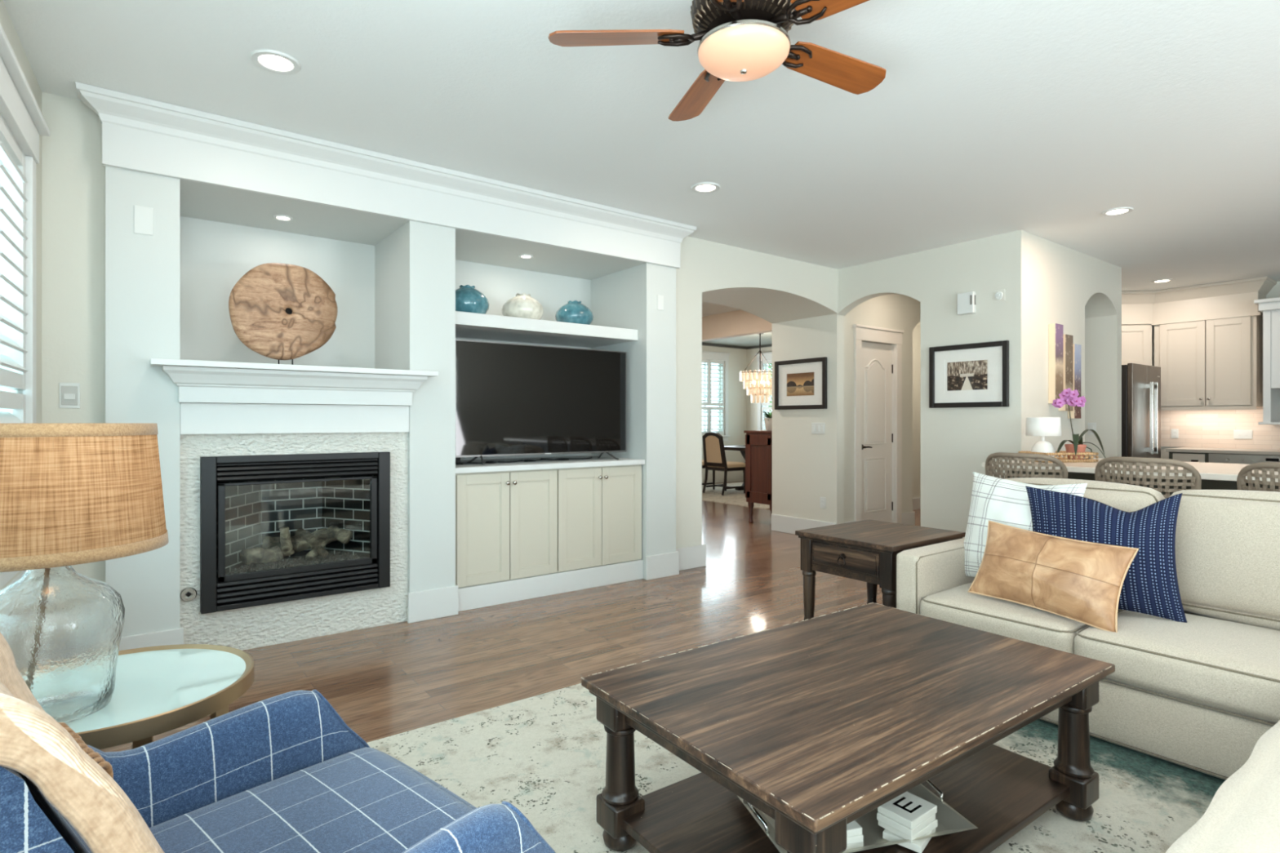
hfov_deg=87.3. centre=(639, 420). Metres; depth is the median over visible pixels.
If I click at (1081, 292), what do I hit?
wall
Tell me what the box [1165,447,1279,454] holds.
countertop
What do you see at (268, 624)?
fireplace surround
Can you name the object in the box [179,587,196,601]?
gas valve
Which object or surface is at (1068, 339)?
print
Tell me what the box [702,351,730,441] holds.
window
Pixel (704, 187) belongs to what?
recessed light
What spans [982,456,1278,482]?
island countertop
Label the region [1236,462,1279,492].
bar stool
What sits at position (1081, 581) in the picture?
throw pillow
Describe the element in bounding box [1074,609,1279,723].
seat cushion
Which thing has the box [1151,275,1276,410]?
upper cabinet
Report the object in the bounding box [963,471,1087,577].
throw pillow
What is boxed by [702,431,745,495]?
dining chair
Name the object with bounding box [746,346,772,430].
wall
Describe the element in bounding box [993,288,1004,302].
wall sensor
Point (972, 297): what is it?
grille
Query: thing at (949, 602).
seat cushion
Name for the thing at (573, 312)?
vase
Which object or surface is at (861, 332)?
door frame
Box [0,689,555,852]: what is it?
armchair
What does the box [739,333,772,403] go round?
chandelier
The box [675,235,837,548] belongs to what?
wall
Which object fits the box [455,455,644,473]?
countertop
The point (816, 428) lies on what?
light switch
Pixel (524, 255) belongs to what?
recessed light
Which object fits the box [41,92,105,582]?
wall
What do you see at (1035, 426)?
table lamp
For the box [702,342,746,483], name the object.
wall
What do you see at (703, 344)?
trim
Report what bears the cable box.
on the countertop
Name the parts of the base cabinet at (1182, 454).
drawer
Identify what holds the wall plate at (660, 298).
attached to the wall at (394, 282)
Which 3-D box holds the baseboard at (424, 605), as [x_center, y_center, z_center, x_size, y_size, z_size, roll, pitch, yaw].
[-1.129,1.123,4.251,3.566,0.180,0.058,0,0,-37]
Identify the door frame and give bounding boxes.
[853,324,904,524]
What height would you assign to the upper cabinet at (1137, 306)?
0.897 m
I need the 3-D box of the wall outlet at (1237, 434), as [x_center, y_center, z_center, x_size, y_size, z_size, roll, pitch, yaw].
[6.793,0.153,7.561,0.009,0.100,0.160,0,0,-37]
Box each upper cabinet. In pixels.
[1121,290,1155,365]
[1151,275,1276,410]
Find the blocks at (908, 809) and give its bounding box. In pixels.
[876,791,937,852]
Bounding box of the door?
[862,342,893,522]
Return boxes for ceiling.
[3,0,1279,346]
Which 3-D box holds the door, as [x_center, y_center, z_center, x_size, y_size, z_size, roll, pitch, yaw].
[2.608,0.173,7.394,0.654,2.060,0.101,0,0,-37]
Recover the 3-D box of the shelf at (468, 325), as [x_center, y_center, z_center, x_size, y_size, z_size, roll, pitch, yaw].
[-0.823,-0.667,5.027,1.517,0.084,0.670,0,0,-37]
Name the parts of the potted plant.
pot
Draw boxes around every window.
[0,22,49,588]
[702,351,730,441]
[755,351,772,430]
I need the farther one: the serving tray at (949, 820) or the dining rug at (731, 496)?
the dining rug at (731, 496)
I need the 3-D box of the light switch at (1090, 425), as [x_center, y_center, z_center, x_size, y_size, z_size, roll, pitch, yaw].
[4.578,0.078,6.801,0.011,0.120,0.075,0,0,-37]
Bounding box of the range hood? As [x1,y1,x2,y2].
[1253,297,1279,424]
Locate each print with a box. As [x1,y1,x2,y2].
[786,372,813,395]
[946,360,987,391]
[1048,323,1063,403]
[1058,333,1073,410]
[1067,343,1080,418]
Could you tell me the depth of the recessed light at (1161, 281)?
7.33 m
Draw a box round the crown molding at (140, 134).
[75,81,697,268]
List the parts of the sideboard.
panel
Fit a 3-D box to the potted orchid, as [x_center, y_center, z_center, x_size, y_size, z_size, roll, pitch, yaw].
[3.150,0.024,4.819,0.350,0.520,0.220,0,0,-6]
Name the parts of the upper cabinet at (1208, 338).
door, light rail, crown, door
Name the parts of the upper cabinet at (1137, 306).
door, crown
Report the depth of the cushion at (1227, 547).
2.65 m
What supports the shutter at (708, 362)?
attached to the window at (708, 357)
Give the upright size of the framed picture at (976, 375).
0.537 m
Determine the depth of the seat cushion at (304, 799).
1.27 m
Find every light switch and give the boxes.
[58,382,79,408]
[811,422,824,434]
[1087,422,1096,434]
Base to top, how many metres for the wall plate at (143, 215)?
0.135 m
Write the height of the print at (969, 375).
0.245 m
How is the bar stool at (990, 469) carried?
on the floor
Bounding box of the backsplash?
[1160,406,1279,449]
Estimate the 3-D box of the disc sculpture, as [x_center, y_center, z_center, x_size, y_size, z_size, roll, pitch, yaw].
[-2.026,-0.595,3.834,0.552,0.600,0.120,0,0,-37]
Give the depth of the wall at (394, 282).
4.13 m
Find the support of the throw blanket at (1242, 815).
on the sectional sofa
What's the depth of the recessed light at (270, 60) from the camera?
2.85 m
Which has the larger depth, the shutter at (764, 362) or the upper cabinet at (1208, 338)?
the shutter at (764, 362)
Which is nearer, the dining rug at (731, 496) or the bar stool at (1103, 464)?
the bar stool at (1103, 464)
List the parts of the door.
handle, raised panel, raised panel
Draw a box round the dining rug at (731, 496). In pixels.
[702,482,769,509]
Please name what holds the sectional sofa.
on the area rug at (544, 755)
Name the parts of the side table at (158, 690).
leg, leg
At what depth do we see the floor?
3.78 m
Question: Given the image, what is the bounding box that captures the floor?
[99,480,1228,777]
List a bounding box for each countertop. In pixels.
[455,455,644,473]
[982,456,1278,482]
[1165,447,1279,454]
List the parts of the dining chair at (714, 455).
leg, backrest, frame, leg, seat rail, seat, leg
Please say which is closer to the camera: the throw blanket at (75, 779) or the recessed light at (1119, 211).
the throw blanket at (75, 779)
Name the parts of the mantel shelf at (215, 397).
shelf, moulding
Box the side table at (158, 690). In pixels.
[66,644,253,749]
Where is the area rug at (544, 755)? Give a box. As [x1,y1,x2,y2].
[367,683,1225,852]
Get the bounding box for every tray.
[737,779,977,852]
[1017,450,1098,462]
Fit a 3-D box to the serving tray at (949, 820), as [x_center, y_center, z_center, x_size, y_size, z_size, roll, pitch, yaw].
[0.568,1.065,1.872,0.558,0.059,0.396,0,0,-15]
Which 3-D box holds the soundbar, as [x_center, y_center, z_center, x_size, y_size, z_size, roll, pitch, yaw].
[-0.815,0.288,4.896,1.181,0.012,0.136,0,0,-41]
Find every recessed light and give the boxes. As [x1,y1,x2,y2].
[249,48,301,75]
[273,214,293,221]
[519,253,533,258]
[691,182,719,193]
[1101,207,1133,216]
[1151,279,1173,283]
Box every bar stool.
[985,452,1067,479]
[1094,456,1201,498]
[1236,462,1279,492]
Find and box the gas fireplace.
[200,451,390,613]
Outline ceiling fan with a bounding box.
[548,0,886,121]
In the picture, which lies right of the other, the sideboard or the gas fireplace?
the sideboard
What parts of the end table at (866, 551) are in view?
leg, drawer pull, drawer, leg, edge moulding, leg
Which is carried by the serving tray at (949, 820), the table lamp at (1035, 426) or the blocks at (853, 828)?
the blocks at (853, 828)
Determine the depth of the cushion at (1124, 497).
3.02 m
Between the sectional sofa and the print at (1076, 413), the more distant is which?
the print at (1076, 413)
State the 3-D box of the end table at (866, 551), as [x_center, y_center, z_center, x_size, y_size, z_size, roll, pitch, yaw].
[1.330,0.913,3.723,0.706,0.600,0.608,0,0,-37]
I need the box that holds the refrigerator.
[1121,363,1160,457]
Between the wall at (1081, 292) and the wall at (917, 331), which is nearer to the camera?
the wall at (1081, 292)
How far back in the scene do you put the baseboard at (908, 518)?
7.75 m
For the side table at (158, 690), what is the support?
on the floor
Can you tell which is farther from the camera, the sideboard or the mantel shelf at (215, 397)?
the sideboard
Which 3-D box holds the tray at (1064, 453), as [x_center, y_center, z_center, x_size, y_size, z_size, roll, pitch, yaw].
[3.021,0.257,4.857,0.420,0.069,0.280,0,0,-7]
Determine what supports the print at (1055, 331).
attached to the wall at (1081, 292)
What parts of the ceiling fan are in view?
blade, blade, blade, lamp shade, blade, blade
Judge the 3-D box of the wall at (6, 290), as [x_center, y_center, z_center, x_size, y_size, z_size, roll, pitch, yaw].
[-0.756,-0.157,-0.021,0.200,2.740,8.600,0,0,-34]
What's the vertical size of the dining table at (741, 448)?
0.754 m
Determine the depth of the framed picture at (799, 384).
7.11 m
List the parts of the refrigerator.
door, handle, door, handle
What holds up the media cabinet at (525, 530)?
on the floor
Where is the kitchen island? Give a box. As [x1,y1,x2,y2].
[982,456,1278,494]
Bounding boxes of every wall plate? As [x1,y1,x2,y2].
[133,204,153,235]
[657,294,663,310]
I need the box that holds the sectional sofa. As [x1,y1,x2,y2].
[896,477,1279,780]
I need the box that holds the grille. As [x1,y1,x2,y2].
[969,294,975,304]
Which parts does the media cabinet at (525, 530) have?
door, door, door, door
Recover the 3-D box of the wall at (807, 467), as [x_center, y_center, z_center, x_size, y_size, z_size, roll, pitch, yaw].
[2.310,-0.157,6.451,0.130,2.740,2.620,0,0,-37]
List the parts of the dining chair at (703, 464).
leg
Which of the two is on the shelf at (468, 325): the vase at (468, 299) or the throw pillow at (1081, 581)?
the vase at (468, 299)
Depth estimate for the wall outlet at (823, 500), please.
6.89 m
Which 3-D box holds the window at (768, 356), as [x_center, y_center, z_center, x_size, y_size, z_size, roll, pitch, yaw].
[2.891,-0.474,12.817,0.220,1.735,1.680,0,0,-37]
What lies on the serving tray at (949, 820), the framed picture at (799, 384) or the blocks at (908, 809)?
the blocks at (908, 809)
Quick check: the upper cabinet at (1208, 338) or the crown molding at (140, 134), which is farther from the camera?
the upper cabinet at (1208, 338)
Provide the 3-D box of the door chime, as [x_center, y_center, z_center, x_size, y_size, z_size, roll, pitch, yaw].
[2.769,-0.997,5.693,0.052,0.180,0.143,0,0,-37]
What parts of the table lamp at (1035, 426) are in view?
lamp shade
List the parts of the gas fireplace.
door frame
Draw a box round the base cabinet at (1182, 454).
[1165,447,1279,462]
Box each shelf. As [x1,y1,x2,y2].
[150,358,438,434]
[622,744,1069,852]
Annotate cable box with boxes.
[455,457,460,462]
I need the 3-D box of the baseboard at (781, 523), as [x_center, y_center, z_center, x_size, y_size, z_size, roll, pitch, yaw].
[2.294,1.123,6.449,0.138,0.180,2.635,0,0,-37]
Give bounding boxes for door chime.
[956,291,975,315]
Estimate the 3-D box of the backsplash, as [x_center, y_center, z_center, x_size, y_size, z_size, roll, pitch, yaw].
[7.860,0.063,6.168,0.010,0.500,5.150,0,0,-37]
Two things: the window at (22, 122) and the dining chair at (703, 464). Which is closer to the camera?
the window at (22, 122)
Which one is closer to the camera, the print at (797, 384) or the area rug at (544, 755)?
the area rug at (544, 755)
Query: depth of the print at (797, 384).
7.13 m
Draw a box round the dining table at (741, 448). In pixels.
[724,444,745,489]
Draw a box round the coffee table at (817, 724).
[581,602,1115,852]
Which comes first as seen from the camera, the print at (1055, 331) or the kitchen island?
the kitchen island
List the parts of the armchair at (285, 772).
backrest, arm, arm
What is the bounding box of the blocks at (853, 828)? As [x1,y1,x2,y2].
[845,820,863,849]
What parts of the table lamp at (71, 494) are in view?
glass, shade trim, lamp shade, shade trim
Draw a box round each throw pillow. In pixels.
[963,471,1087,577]
[967,520,1138,632]
[1025,485,1186,622]
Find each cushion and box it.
[149,746,476,852]
[920,582,1088,653]
[1004,477,1164,512]
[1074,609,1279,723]
[1169,489,1279,630]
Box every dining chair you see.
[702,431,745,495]
[702,459,715,489]
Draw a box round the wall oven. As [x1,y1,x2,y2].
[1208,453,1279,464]
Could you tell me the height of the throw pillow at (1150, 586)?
0.516 m
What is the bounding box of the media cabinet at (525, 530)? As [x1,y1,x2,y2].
[455,455,644,611]
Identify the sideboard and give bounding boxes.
[743,430,772,526]
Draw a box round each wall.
[0,0,41,590]
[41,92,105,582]
[105,165,675,636]
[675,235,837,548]
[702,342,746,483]
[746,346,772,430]
[772,230,1028,537]
[844,293,920,521]
[912,320,920,497]
[1028,232,1121,458]
[1151,280,1279,458]
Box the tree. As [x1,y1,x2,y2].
[768,363,772,414]
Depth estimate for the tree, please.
15.63 m
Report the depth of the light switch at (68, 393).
3.17 m
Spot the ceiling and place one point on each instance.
(1042, 118)
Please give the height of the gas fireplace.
0.795 m
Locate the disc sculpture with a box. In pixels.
[228,262,337,364]
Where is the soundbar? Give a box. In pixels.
[455,457,591,464]
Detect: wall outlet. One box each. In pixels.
[820,497,826,508]
[1171,429,1178,438]
[1233,430,1252,439]
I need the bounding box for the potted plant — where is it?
[761,409,772,431]
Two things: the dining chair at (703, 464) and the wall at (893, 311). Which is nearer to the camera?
the wall at (893, 311)
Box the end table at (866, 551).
[795,519,965,620]
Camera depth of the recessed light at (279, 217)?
3.98 m
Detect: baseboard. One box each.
[119,551,679,650]
[675,544,706,570]
[771,513,836,533]
[844,497,920,525]
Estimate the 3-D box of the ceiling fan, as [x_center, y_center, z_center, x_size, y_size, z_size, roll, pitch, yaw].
[0.386,-1.346,2.262,1.228,0.362,1.260,0,0,-37]
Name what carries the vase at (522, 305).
on the shelf at (468, 325)
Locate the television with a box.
[455,339,626,465]
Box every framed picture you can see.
[774,356,826,409]
[928,340,1008,408]
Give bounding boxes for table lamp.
[0,422,168,723]
[1025,417,1061,457]
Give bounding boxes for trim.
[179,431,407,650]
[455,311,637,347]
[702,342,772,349]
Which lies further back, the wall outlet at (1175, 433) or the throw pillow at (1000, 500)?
the wall outlet at (1175, 433)
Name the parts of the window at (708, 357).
sash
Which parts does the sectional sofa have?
arm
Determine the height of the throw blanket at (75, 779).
0.535 m
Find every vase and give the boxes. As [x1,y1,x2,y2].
[455,284,488,314]
[502,293,543,319]
[555,300,593,324]
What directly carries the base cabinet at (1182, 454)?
on the floor
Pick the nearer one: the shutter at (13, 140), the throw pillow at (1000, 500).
the shutter at (13, 140)
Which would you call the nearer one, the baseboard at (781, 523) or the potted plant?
the baseboard at (781, 523)
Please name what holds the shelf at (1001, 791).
attached to the coffee table at (817, 724)
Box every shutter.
[0,113,27,588]
[702,359,724,434]
[761,360,772,430]
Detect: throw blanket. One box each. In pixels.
[0,631,164,852]
[1164,720,1279,852]
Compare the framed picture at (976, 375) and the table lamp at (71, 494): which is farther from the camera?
the framed picture at (976, 375)
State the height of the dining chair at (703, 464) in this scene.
1.022 m
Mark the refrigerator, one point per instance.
(1140, 384)
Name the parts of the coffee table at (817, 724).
leg, leg, edge moulding, leg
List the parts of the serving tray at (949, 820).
handle, handle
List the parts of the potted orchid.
flower, flower, flower, flower, flower, flower, stem, flower, flower, pot, flower, flower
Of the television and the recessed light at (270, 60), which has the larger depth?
the television
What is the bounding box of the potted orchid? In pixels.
[1052,388,1105,459]
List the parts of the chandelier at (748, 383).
tier frame, rod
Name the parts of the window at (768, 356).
sash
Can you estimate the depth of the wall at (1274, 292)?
8.13 m

